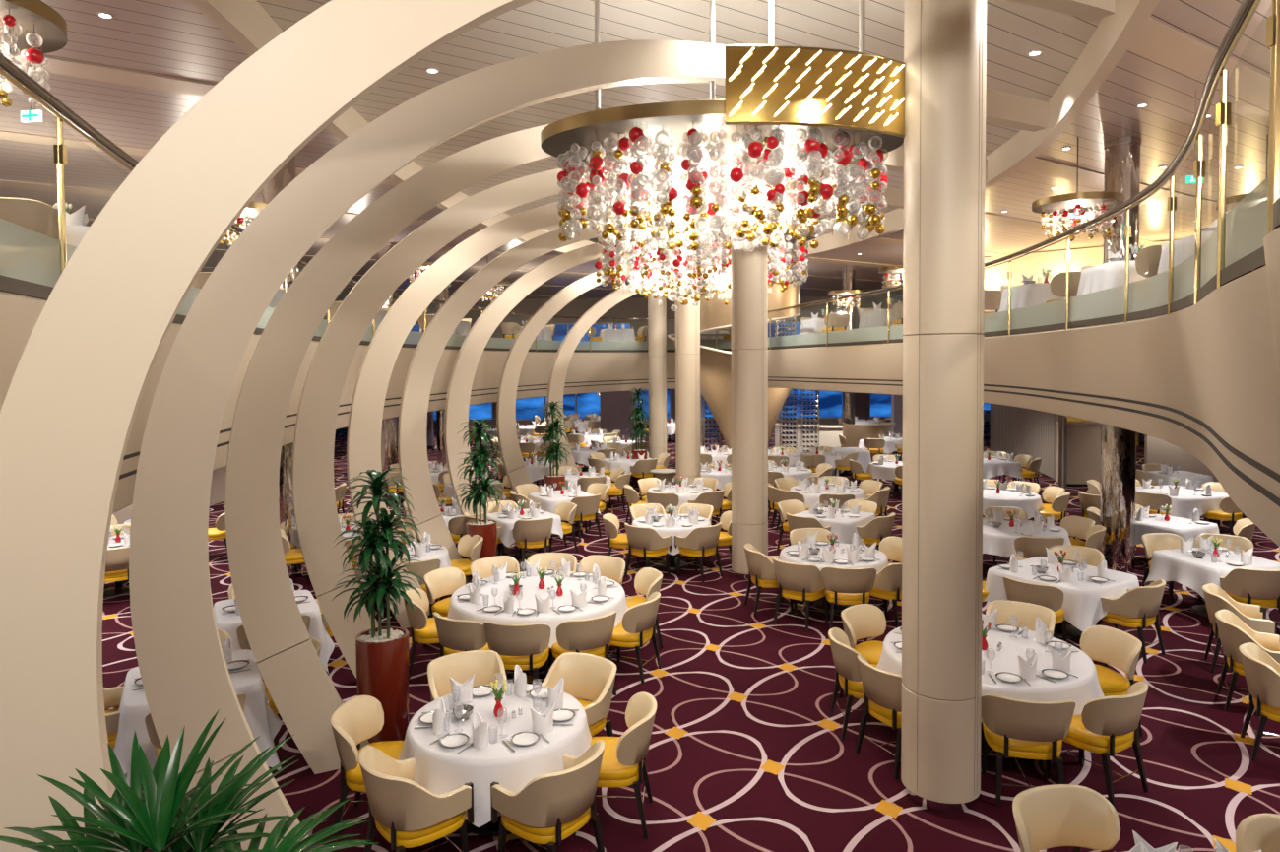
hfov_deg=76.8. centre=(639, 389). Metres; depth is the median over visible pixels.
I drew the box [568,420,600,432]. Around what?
tablecloth
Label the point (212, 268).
trim
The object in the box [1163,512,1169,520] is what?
bud vase
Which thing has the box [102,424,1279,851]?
floor
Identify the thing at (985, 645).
bud vase
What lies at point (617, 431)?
chair
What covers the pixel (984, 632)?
bunch
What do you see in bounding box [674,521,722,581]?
armchair
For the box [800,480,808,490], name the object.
folded napkin
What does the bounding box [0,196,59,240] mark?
chair
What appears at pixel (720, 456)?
tablecloth
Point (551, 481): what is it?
planter
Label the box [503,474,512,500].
chair
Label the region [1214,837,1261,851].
folded napkin
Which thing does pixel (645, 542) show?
armchair
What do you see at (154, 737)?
chair
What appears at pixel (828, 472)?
armchair
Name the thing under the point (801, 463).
folded napkin
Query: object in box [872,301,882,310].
folded napkin
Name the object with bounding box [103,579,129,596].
dining table
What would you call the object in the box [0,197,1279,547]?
fascia
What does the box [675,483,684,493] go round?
folded napkin
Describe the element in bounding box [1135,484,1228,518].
tablecloth
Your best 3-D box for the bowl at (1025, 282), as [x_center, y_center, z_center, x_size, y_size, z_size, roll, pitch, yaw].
[5.733,-1.572,11.899,0.156,0.078,0.190,-1,2,-14]
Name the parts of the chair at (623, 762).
seat, backrest, leg, leg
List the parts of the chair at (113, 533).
backrest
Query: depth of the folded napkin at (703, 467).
19.93 m
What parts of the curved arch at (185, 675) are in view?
foot panel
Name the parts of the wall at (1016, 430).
post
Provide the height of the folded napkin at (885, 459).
0.200 m
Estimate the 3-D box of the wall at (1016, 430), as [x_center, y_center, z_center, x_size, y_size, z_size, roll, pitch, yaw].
[12.275,1.364,25.508,0.479,2.230,8.200,0,2,11]
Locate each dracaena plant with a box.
[331,467,422,639]
[453,417,505,523]
[536,400,571,476]
[624,387,651,449]
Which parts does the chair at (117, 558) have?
seat, backrest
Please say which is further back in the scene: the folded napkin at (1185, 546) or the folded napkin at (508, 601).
the folded napkin at (1185, 546)
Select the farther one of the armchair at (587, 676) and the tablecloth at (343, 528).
the tablecloth at (343, 528)
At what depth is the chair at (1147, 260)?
8.52 m
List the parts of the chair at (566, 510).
leg, seat, leg, backrest, leg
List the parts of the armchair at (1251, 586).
leg, backrest, seat, leg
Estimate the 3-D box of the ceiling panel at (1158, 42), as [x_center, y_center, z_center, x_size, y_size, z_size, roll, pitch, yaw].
[12.805,-4.025,13.688,19.780,0.024,0.525,-2,2,-34]
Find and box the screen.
[842,422,883,461]
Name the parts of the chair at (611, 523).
leg, backrest, seat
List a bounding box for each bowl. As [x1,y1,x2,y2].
[451,703,473,720]
[508,583,522,592]
[650,515,660,521]
[807,547,820,554]
[813,509,824,513]
[987,521,1001,527]
[1020,280,1035,284]
[1029,565,1048,573]
[1103,256,1124,261]
[1187,550,1206,558]
[1194,226,1216,232]
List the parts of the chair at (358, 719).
leg, backrest, leg, seat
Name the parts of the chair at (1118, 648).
backrest, seat, leg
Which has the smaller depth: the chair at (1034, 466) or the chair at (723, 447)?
the chair at (1034, 466)
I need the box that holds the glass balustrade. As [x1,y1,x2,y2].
[0,0,1279,352]
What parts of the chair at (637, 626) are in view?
leg, seat, leg, backrest, leg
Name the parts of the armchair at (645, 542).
leg, leg, backrest, seat, leg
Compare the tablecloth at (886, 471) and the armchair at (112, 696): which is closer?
the armchair at (112, 696)
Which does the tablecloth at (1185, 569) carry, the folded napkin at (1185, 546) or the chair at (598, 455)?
the folded napkin at (1185, 546)
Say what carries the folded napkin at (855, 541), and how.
on the tablecloth at (878, 564)
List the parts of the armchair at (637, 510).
backrest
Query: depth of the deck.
3.80 m
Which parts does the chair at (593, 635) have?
leg, seat, backrest, leg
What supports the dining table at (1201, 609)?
on the floor
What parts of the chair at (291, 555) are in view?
backrest, seat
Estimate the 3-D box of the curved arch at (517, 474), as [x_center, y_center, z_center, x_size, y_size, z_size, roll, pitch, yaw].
[0.212,-0.231,19.433,7.563,5.976,0.160,-1,2,-28]
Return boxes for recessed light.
[97,11,113,18]
[425,67,439,73]
[1026,49,1042,56]
[1136,103,1148,107]
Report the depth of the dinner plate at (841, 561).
10.69 m
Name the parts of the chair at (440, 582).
leg, seat, backrest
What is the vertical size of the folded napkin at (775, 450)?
0.200 m
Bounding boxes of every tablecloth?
[65,225,89,247]
[107,537,129,548]
[111,648,282,786]
[213,589,334,673]
[267,288,284,308]
[326,310,387,326]
[340,525,356,538]
[354,542,451,581]
[397,683,591,827]
[405,506,462,532]
[419,320,470,335]
[429,467,447,483]
[442,478,506,500]
[447,570,628,647]
[474,428,497,442]
[483,508,563,546]
[506,326,551,340]
[515,425,535,438]
[520,440,544,457]
[523,460,553,482]
[527,489,601,514]
[560,471,611,489]
[567,432,606,447]
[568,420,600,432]
[570,447,615,465]
[599,328,635,340]
[603,455,651,474]
[605,440,648,455]
[632,513,711,555]
[644,484,712,508]
[666,422,675,435]
[700,329,729,339]
[701,449,727,467]
[701,467,731,490]
[770,452,800,466]
[772,466,812,484]
[778,542,888,593]
[789,484,865,507]
[793,507,875,544]
[794,451,841,468]
[799,318,849,333]
[832,447,871,476]
[854,419,879,424]
[858,309,901,328]
[858,436,902,453]
[865,460,902,480]
[876,623,1103,721]
[981,556,1139,631]
[982,456,1024,481]
[982,488,1044,518]
[982,517,1071,557]
[999,282,1073,311]
[1076,259,1146,296]
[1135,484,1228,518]
[1135,513,1219,547]
[1144,547,1279,598]
[1146,470,1214,488]
[1156,230,1214,274]
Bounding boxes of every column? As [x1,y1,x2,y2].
[262,155,304,578]
[376,242,396,480]
[434,260,448,464]
[647,271,667,477]
[667,270,800,448]
[674,249,701,484]
[730,190,767,579]
[841,269,855,425]
[900,0,986,813]
[1099,135,1141,573]
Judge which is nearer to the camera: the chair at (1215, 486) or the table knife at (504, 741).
the table knife at (504, 741)
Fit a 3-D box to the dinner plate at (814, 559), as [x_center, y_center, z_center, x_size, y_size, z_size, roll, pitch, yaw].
[2.327,2.265,10.774,0.208,0.026,0.208,0,2,0]
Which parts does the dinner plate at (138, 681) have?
dish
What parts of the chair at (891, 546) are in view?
backrest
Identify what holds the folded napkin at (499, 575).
on the tablecloth at (464, 609)
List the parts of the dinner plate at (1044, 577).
dish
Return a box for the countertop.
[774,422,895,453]
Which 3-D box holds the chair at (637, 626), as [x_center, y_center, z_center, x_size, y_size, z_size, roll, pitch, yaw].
[-0.107,2.679,8.883,0.653,0.860,0.697,1,2,25]
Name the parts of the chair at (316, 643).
seat, backrest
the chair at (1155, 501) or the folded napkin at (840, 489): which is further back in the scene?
the folded napkin at (840, 489)
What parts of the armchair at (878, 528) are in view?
seat, backrest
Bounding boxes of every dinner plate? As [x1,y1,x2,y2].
[108,543,124,547]
[133,677,142,685]
[222,604,235,611]
[227,659,249,669]
[294,595,308,602]
[342,533,354,537]
[418,710,447,723]
[427,544,442,549]
[439,732,469,747]
[457,593,469,599]
[470,579,487,585]
[472,685,493,696]
[482,605,502,612]
[506,572,517,576]
[510,730,540,745]
[515,608,535,615]
[520,515,532,518]
[528,686,553,698]
[540,569,554,575]
[553,707,575,721]
[557,604,576,612]
[572,571,588,576]
[590,595,609,601]
[606,579,614,585]
[651,522,663,526]
[681,522,693,526]
[786,550,798,555]
[806,557,822,562]
[815,513,827,517]
[816,541,829,545]
[832,559,849,564]
[848,513,860,516]
[859,556,875,561]
[894,640,901,649]
[995,671,1023,682]
[996,623,1019,632]
[998,563,1009,569]
[1020,531,1033,535]
[1037,575,1057,580]
[1041,668,1069,679]
[1046,640,1071,649]
[1047,527,1062,530]
[1062,560,1078,565]
[1089,576,1109,581]
[1195,520,1210,523]
[1212,546,1229,551]
[1225,561,1244,566]
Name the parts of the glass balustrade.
frosted panel, post, frosted panel, frosted panel, frosted panel, post, frosted panel, frosted panel, post, frosted panel, frosted panel, frosted panel, frosted panel, frosted panel, frosted panel, frosted panel, post, frosted panel, post, frosted panel, post, frosted panel, frosted panel, post, frosted panel, post, frosted panel, post, frosted panel, post, frosted panel, post, frosted panel, post, frosted panel, post, post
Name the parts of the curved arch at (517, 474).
foot panel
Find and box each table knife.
[502,739,514,752]
[552,723,573,725]
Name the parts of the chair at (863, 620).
leg, backrest, seat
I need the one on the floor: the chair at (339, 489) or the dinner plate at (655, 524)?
the chair at (339, 489)
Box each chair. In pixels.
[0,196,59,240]
[103,522,130,586]
[104,545,129,597]
[110,514,118,524]
[124,524,130,534]
[144,692,246,757]
[192,271,211,288]
[208,512,227,552]
[216,627,230,644]
[228,582,235,598]
[236,614,310,649]
[263,637,320,724]
[280,527,307,574]
[325,301,342,319]
[330,695,404,842]
[334,482,346,513]
[337,512,355,524]
[344,538,362,568]
[384,471,402,507]
[389,462,404,500]
[391,557,441,627]
[402,500,408,517]
[402,518,417,539]
[402,587,447,678]
[417,314,435,331]
[423,566,465,645]
[432,483,451,506]
[433,611,489,657]
[435,470,448,506]
[443,472,450,485]
[446,533,483,597]
[448,512,484,557]
[461,318,471,324]
[468,428,475,448]
[470,555,519,578]
[481,482,504,499]
[483,621,550,685]
[486,500,517,554]
[492,437,500,457]
[494,441,501,464]
[494,456,510,488]
[498,463,506,482]
[501,321,520,338]
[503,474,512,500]
[515,483,540,497]
[518,442,535,456]
[520,435,538,460]
[525,552,576,571]
[532,425,548,441]
[534,415,541,425]
[535,441,550,458]
[538,501,577,552]
[544,324,555,340]
[550,610,616,695]
[551,465,577,473]
[564,420,577,434]
[565,417,579,436]
[567,434,585,447]
[568,442,585,470]
[569,413,579,418]
[572,692,656,838]
[575,482,609,529]
[576,475,606,513]
[577,555,625,584]
[583,416,595,420]
[585,420,600,432]
[586,325,602,340]
[587,456,613,482]
[589,451,614,482]
[590,428,606,433]
[590,440,601,447]
[596,448,616,457]
[600,432,616,445]
[602,512,639,570]
[603,436,621,443]
[603,471,631,511]
[607,442,621,453]
[608,591,661,684]
[610,467,625,506]
[611,430,620,437]
[619,445,630,456]
[624,484,647,524]
[625,567,662,648]
[632,441,648,450]
[635,325,647,340]
[638,477,661,501]
[645,491,679,513]
[650,452,670,477]
[691,476,717,517]
[701,453,713,467]
[702,510,731,568]
[710,482,731,524]
[719,445,727,450]
[722,326,731,338]
[726,453,731,467]
[768,454,788,466]
[768,470,783,503]
[768,483,779,527]
[771,447,794,452]
[774,477,798,517]
[775,488,809,530]
[776,499,806,549]
[789,527,833,545]
[799,453,819,470]
[800,317,820,321]
[800,453,825,471]
[809,446,831,472]
[815,462,831,472]
[819,493,854,509]
[820,475,848,485]
[820,566,876,628]
[822,313,849,331]
[828,627,877,739]
[836,499,877,549]
[838,433,845,447]
[838,603,886,697]
[848,458,875,485]
[854,653,901,778]
[857,308,881,318]
[858,479,883,515]
[863,438,885,453]
[872,453,895,485]
[878,419,891,423]
[878,535,901,607]
[891,302,902,324]
[893,465,902,500]
[981,579,988,611]
[981,693,1075,807]
[982,478,998,488]
[984,289,1001,314]
[984,450,1008,480]
[984,506,1027,562]
[999,284,1021,295]
[1002,576,1067,641]
[1003,453,1031,482]
[1006,480,1039,494]
[1012,783,1120,851]
[1014,535,1064,561]
[1015,456,1041,490]
[1027,486,1065,523]
[1033,491,1070,523]
[1045,270,1081,302]
[1046,544,1104,566]
[1046,681,1149,808]
[1059,514,1094,546]
[1078,491,1100,517]
[1079,524,1105,550]
[1080,264,1093,271]
[1080,625,1143,736]
[1087,479,1100,495]
[1087,507,1099,524]
[1135,244,1161,277]
[1135,479,1141,486]
[1135,490,1171,514]
[1135,504,1145,548]
[1136,469,1156,486]
[1141,532,1202,603]
[1142,463,1164,472]
[1194,532,1253,552]
[1200,481,1234,526]
[1204,496,1244,535]
[1232,517,1255,540]
[1235,813,1279,851]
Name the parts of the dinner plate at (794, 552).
dish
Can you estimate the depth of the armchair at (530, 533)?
13.27 m
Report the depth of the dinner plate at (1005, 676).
6.73 m
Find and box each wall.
[112,465,226,523]
[322,296,990,428]
[396,411,434,447]
[599,389,636,440]
[891,394,902,437]
[984,240,1168,289]
[990,403,1067,488]
[1065,415,1139,446]
[1139,432,1144,441]
[1144,434,1218,482]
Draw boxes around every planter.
[355,626,409,743]
[466,519,497,582]
[543,473,565,490]
[631,448,647,486]
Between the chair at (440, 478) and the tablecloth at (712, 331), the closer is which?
the chair at (440, 478)
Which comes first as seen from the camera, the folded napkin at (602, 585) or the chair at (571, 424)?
the folded napkin at (602, 585)
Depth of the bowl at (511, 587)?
9.39 m
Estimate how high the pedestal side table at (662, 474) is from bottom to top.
0.740 m
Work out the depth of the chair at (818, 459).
22.25 m
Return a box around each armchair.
[103,685,124,747]
[315,583,360,646]
[358,745,473,851]
[391,514,419,542]
[396,528,416,542]
[427,649,508,701]
[462,512,504,558]
[487,497,500,512]
[490,739,605,851]
[509,490,540,510]
[512,516,553,571]
[540,651,616,736]
[565,493,601,541]
[624,521,672,576]
[630,457,657,487]
[630,503,665,559]
[674,503,713,557]
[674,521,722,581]
[687,489,725,531]
[744,543,793,615]
[772,557,828,633]
[785,512,831,545]
[807,465,832,484]
[834,450,858,482]
[856,512,895,563]
[858,486,890,515]
[869,562,901,628]
[895,442,902,455]
[985,599,1055,636]
[1096,578,1165,663]
[1202,582,1277,673]
[1215,609,1279,711]
[1219,567,1279,626]
[1238,641,1279,761]
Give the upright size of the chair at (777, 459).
0.860 m
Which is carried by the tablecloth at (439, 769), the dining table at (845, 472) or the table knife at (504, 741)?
the table knife at (504, 741)
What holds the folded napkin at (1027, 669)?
on the tablecloth at (1080, 689)
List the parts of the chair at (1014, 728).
leg, leg, seat, backrest, leg, leg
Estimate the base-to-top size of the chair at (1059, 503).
0.860 m
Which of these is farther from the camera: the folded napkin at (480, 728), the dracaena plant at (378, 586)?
the dracaena plant at (378, 586)
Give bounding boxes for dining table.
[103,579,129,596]
[465,815,511,836]
[508,547,533,561]
[548,647,551,662]
[655,553,688,569]
[812,599,852,613]
[840,469,853,474]
[889,483,900,494]
[980,721,984,743]
[1053,622,1083,639]
[1191,604,1208,616]
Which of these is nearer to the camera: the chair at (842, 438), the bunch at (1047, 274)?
the bunch at (1047, 274)
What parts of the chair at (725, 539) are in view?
seat, backrest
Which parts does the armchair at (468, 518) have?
backrest, leg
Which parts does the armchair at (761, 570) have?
leg, leg, backrest, seat, leg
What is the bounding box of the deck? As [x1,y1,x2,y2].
[1,224,1279,352]
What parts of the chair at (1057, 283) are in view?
backrest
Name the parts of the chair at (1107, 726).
leg, leg, seat, leg, backrest, leg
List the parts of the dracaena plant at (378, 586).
crown, crown, crown, crown, crown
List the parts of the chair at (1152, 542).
leg, backrest, leg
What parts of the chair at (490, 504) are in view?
backrest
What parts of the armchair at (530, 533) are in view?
leg, leg, seat, backrest, leg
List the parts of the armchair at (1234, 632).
leg, leg, seat, backrest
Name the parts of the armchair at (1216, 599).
leg, leg, backrest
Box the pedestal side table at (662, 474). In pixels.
[649,468,675,485]
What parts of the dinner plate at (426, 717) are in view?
dish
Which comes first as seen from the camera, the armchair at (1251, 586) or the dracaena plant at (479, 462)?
the armchair at (1251, 586)
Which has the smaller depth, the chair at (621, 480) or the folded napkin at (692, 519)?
the folded napkin at (692, 519)
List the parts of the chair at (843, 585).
leg, seat, backrest, leg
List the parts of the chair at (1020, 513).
backrest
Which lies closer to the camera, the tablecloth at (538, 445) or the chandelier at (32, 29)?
the chandelier at (32, 29)
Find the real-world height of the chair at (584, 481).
0.860 m
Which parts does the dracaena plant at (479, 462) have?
crown, crown, crown, crown, crown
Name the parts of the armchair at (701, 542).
leg, leg, seat, backrest, leg, leg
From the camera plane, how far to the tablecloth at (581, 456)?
24.42 m
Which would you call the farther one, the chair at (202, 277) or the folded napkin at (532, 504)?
the folded napkin at (532, 504)
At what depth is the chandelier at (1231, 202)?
12.57 m
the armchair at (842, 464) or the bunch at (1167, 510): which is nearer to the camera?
the bunch at (1167, 510)
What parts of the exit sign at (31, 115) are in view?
rod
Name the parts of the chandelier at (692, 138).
suspension rod, suspension rod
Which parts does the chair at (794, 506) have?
leg, seat, backrest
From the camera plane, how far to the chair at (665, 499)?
15.88 m
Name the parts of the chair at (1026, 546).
seat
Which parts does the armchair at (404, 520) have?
backrest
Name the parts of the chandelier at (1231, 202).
stem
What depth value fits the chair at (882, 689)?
6.71 m
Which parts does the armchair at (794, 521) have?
backrest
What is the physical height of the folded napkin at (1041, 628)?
0.200 m
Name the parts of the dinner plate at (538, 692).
dish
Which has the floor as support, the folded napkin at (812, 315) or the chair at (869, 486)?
the chair at (869, 486)
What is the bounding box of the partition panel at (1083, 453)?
[1055,421,1100,486]
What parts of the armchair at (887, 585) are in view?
seat, leg, backrest, leg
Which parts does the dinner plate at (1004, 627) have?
dish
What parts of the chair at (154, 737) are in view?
seat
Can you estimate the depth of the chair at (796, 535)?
12.32 m
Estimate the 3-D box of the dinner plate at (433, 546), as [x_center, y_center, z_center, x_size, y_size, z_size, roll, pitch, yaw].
[-2.968,2.271,11.654,0.208,0.026,0.208,0,2,0]
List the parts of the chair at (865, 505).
backrest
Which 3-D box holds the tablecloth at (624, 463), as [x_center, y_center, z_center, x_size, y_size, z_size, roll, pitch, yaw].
[-0.343,2.106,22.436,1.572,0.386,1.556,0,2,0]
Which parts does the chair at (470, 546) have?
seat, backrest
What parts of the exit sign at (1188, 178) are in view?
rod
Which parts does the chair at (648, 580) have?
seat, backrest, leg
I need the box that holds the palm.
[0,708,378,851]
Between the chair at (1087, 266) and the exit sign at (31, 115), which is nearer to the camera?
the exit sign at (31, 115)
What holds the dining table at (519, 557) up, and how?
on the floor
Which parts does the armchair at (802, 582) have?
leg, leg, backrest, seat, leg, leg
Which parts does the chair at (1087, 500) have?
seat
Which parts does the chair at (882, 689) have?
leg, backrest, seat, leg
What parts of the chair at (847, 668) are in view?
leg, backrest, leg, seat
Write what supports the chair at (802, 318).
on the deck
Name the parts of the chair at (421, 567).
backrest, seat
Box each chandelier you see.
[0,0,67,107]
[219,200,267,247]
[409,261,450,286]
[480,279,509,301]
[540,0,903,253]
[588,220,816,311]
[724,0,904,137]
[828,263,864,309]
[878,231,903,288]
[1031,136,1124,241]
[1216,133,1268,214]
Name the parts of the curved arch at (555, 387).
foot panel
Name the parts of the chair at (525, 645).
backrest, seat, leg, leg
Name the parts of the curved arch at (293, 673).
foot panel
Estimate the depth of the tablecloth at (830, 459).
22.79 m
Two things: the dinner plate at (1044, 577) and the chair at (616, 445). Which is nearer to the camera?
the dinner plate at (1044, 577)
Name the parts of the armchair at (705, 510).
backrest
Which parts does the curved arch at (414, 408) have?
foot panel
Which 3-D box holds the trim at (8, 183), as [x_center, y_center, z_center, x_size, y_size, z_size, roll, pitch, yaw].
[1.951,-4.319,24.727,45.820,0.024,0.575,-2,2,-34]
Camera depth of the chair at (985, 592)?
10.22 m
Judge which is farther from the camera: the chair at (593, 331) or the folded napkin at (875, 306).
the chair at (593, 331)
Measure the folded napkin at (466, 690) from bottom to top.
0.200 m
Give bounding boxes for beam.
[187,0,1159,262]
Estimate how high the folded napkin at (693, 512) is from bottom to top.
0.200 m
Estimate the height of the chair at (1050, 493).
0.860 m
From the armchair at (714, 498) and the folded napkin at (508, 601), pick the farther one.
the armchair at (714, 498)
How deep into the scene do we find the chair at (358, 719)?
6.04 m
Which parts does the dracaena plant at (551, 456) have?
crown, crown, crown, crown, crown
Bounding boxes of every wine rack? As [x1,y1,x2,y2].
[700,391,702,446]
[703,397,720,450]
[774,317,795,336]
[779,388,797,448]
[799,388,819,451]
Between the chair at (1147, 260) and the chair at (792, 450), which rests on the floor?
the chair at (792, 450)
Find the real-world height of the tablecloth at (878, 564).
0.444 m
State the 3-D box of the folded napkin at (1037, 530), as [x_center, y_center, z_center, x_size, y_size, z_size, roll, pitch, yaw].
[6.069,2.102,12.351,0.197,0.200,0.096,0,2,23]
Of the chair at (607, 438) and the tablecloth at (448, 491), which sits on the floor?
the chair at (607, 438)
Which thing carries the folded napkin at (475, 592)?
on the tablecloth at (464, 609)
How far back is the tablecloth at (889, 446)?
27.17 m
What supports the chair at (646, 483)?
on the floor
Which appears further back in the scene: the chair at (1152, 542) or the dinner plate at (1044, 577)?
the chair at (1152, 542)
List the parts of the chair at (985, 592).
seat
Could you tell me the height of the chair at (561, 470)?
0.860 m
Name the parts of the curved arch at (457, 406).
foot panel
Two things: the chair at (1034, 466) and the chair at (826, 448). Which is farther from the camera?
the chair at (826, 448)
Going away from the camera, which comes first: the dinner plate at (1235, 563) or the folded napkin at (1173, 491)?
the dinner plate at (1235, 563)
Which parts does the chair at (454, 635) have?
leg, seat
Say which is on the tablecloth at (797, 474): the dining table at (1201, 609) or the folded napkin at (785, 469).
the folded napkin at (785, 469)
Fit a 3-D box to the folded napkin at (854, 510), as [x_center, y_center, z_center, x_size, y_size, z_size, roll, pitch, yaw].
[3.728,2.063,14.002,0.197,0.200,0.096,-1,2,-15]
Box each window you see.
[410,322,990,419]
[515,388,670,420]
[552,321,630,340]
[702,389,841,419]
[768,320,801,333]
[869,392,891,418]
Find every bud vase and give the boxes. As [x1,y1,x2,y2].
[115,533,121,542]
[493,698,504,716]
[512,582,519,594]
[538,576,545,588]
[556,583,563,595]
[981,635,988,649]
[1009,517,1014,526]
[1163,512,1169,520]
[1212,546,1219,557]
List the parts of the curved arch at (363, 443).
foot panel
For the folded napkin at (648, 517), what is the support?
on the tablecloth at (677, 529)
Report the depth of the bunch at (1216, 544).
10.82 m
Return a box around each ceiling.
[0,0,1271,300]
[256,0,1102,241]
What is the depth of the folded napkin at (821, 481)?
17.32 m
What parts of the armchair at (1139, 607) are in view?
seat, backrest, leg, leg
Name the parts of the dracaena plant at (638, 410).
crown, crown, crown, crown, crown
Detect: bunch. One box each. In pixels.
[53,202,71,213]
[112,524,124,533]
[342,514,352,523]
[439,497,447,505]
[489,679,507,700]
[510,571,521,583]
[517,499,525,507]
[535,566,547,577]
[553,571,565,584]
[827,534,837,543]
[981,619,991,636]
[1007,510,1016,518]
[1041,267,1051,276]
[1054,549,1066,561]
[1129,242,1144,253]
[1161,504,1171,512]
[1211,536,1221,547]
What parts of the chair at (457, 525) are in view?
seat, backrest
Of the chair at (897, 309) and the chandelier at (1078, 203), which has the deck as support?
the chair at (897, 309)
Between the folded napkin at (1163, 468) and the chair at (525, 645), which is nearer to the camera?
the chair at (525, 645)
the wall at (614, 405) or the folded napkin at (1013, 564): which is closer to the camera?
the folded napkin at (1013, 564)
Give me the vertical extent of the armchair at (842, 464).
0.865 m
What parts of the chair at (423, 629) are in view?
leg, backrest, seat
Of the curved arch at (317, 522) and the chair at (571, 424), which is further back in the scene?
the chair at (571, 424)
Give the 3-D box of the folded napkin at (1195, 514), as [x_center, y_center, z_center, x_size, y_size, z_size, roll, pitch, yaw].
[9.121,2.053,13.237,0.096,0.200,0.197,1,2,29]
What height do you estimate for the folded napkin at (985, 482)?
0.200 m
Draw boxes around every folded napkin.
[56,203,85,226]
[122,530,129,544]
[220,637,232,662]
[234,597,240,615]
[413,541,427,556]
[423,531,430,547]
[428,460,435,468]
[432,697,446,734]
[438,462,443,470]
[448,674,474,703]
[451,497,458,509]
[454,503,461,513]
[468,582,480,603]
[471,570,479,587]
[472,710,487,749]
[492,562,507,580]
[500,502,511,513]
[503,590,513,613]
[508,506,514,518]
[513,664,526,697]
[524,558,540,575]
[525,457,530,465]
[528,500,534,511]
[529,505,541,517]
[529,701,555,734]
[534,592,551,612]
[539,483,546,494]
[547,486,553,497]
[547,677,564,708]
[561,558,570,576]
[565,465,572,474]
[568,481,573,492]
[570,587,587,607]
[575,484,580,496]
[587,467,595,476]
[592,563,600,583]
[597,576,606,595]
[600,466,604,474]
[644,510,650,523]
[646,505,656,517]
[656,478,665,488]
[659,481,664,491]
[664,512,673,526]
[669,504,678,516]
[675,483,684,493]
[680,476,688,486]
[687,512,699,524]
[690,506,698,515]
[695,481,703,491]
[701,461,707,469]
[706,463,710,472]
[710,448,717,454]
[719,460,727,468]
[768,462,772,470]
[773,447,779,452]
[781,463,789,472]
[795,459,800,468]
[798,478,806,487]
[798,540,808,558]
[800,460,804,468]
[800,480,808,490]
[805,531,817,546]
[808,502,818,512]
[810,446,816,451]
[811,312,818,319]
[812,482,820,493]
[817,475,826,485]
[822,545,834,563]
[828,505,834,518]
[831,498,839,511]
[835,483,845,493]
[840,476,845,487]
[845,546,860,562]
[849,503,860,514]
[850,479,856,489]
[851,532,858,549]
[862,542,876,557]
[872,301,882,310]
[878,456,884,464]
[881,453,889,461]
[981,608,997,629]
[982,479,987,489]
[992,508,1004,520]
[996,450,1001,458]
[997,479,1007,490]
[1007,452,1013,459]
[1009,553,1018,573]
[1015,481,1023,492]
[1018,652,1037,679]
[1022,273,1033,284]
[1024,483,1030,494]
[1029,520,1043,534]
[1033,510,1041,524]
[1034,617,1047,643]
[1045,547,1062,564]
[1046,514,1054,528]
[1049,645,1072,671]
[1058,562,1071,582]
[1096,560,1106,577]
[1107,250,1120,261]
[1128,842,1144,851]
[1132,830,1177,851]
[1136,507,1143,520]
[1139,506,1150,517]
[1142,478,1151,488]
[1160,463,1167,471]
[1166,465,1172,474]
[1168,484,1179,495]
[1180,537,1193,553]
[1185,478,1192,489]
[1192,508,1200,521]
[1193,218,1217,232]
[1197,534,1213,550]
[1205,483,1211,494]
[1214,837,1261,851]
[1240,548,1253,565]
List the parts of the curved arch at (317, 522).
foot panel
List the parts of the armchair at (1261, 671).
leg, leg, backrest, seat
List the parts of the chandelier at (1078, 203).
stem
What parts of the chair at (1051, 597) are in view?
backrest, seat, leg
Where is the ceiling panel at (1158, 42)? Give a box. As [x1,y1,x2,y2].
[1127,16,1270,111]
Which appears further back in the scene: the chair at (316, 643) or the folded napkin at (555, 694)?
the chair at (316, 643)
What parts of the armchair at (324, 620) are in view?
seat, backrest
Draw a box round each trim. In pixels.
[0,129,398,186]
[0,179,895,266]
[2,54,215,97]
[82,218,902,284]
[201,266,673,293]
[212,249,902,296]
[343,286,591,298]
[868,237,1010,255]
[984,212,1156,243]
[1020,156,1227,213]
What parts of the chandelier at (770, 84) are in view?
suspension rod, edge rail, edge rail, suspension rod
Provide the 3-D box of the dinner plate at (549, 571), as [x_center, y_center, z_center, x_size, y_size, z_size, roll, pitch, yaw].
[-1.181,2.307,10.215,0.208,0.026,0.208,0,2,0]
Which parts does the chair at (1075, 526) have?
seat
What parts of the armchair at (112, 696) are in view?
seat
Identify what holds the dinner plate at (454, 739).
on the tablecloth at (439, 769)
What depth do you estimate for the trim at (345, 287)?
41.24 m
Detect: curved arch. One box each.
[0,0,1115,851]
[128,39,1048,850]
[224,124,987,773]
[291,164,903,677]
[346,194,723,628]
[397,217,631,583]
[444,240,636,553]
[496,259,776,493]
[546,275,664,472]
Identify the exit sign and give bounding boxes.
[20,61,42,122]
[1185,89,1203,183]
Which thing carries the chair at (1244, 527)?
on the floor
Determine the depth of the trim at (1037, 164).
15.30 m

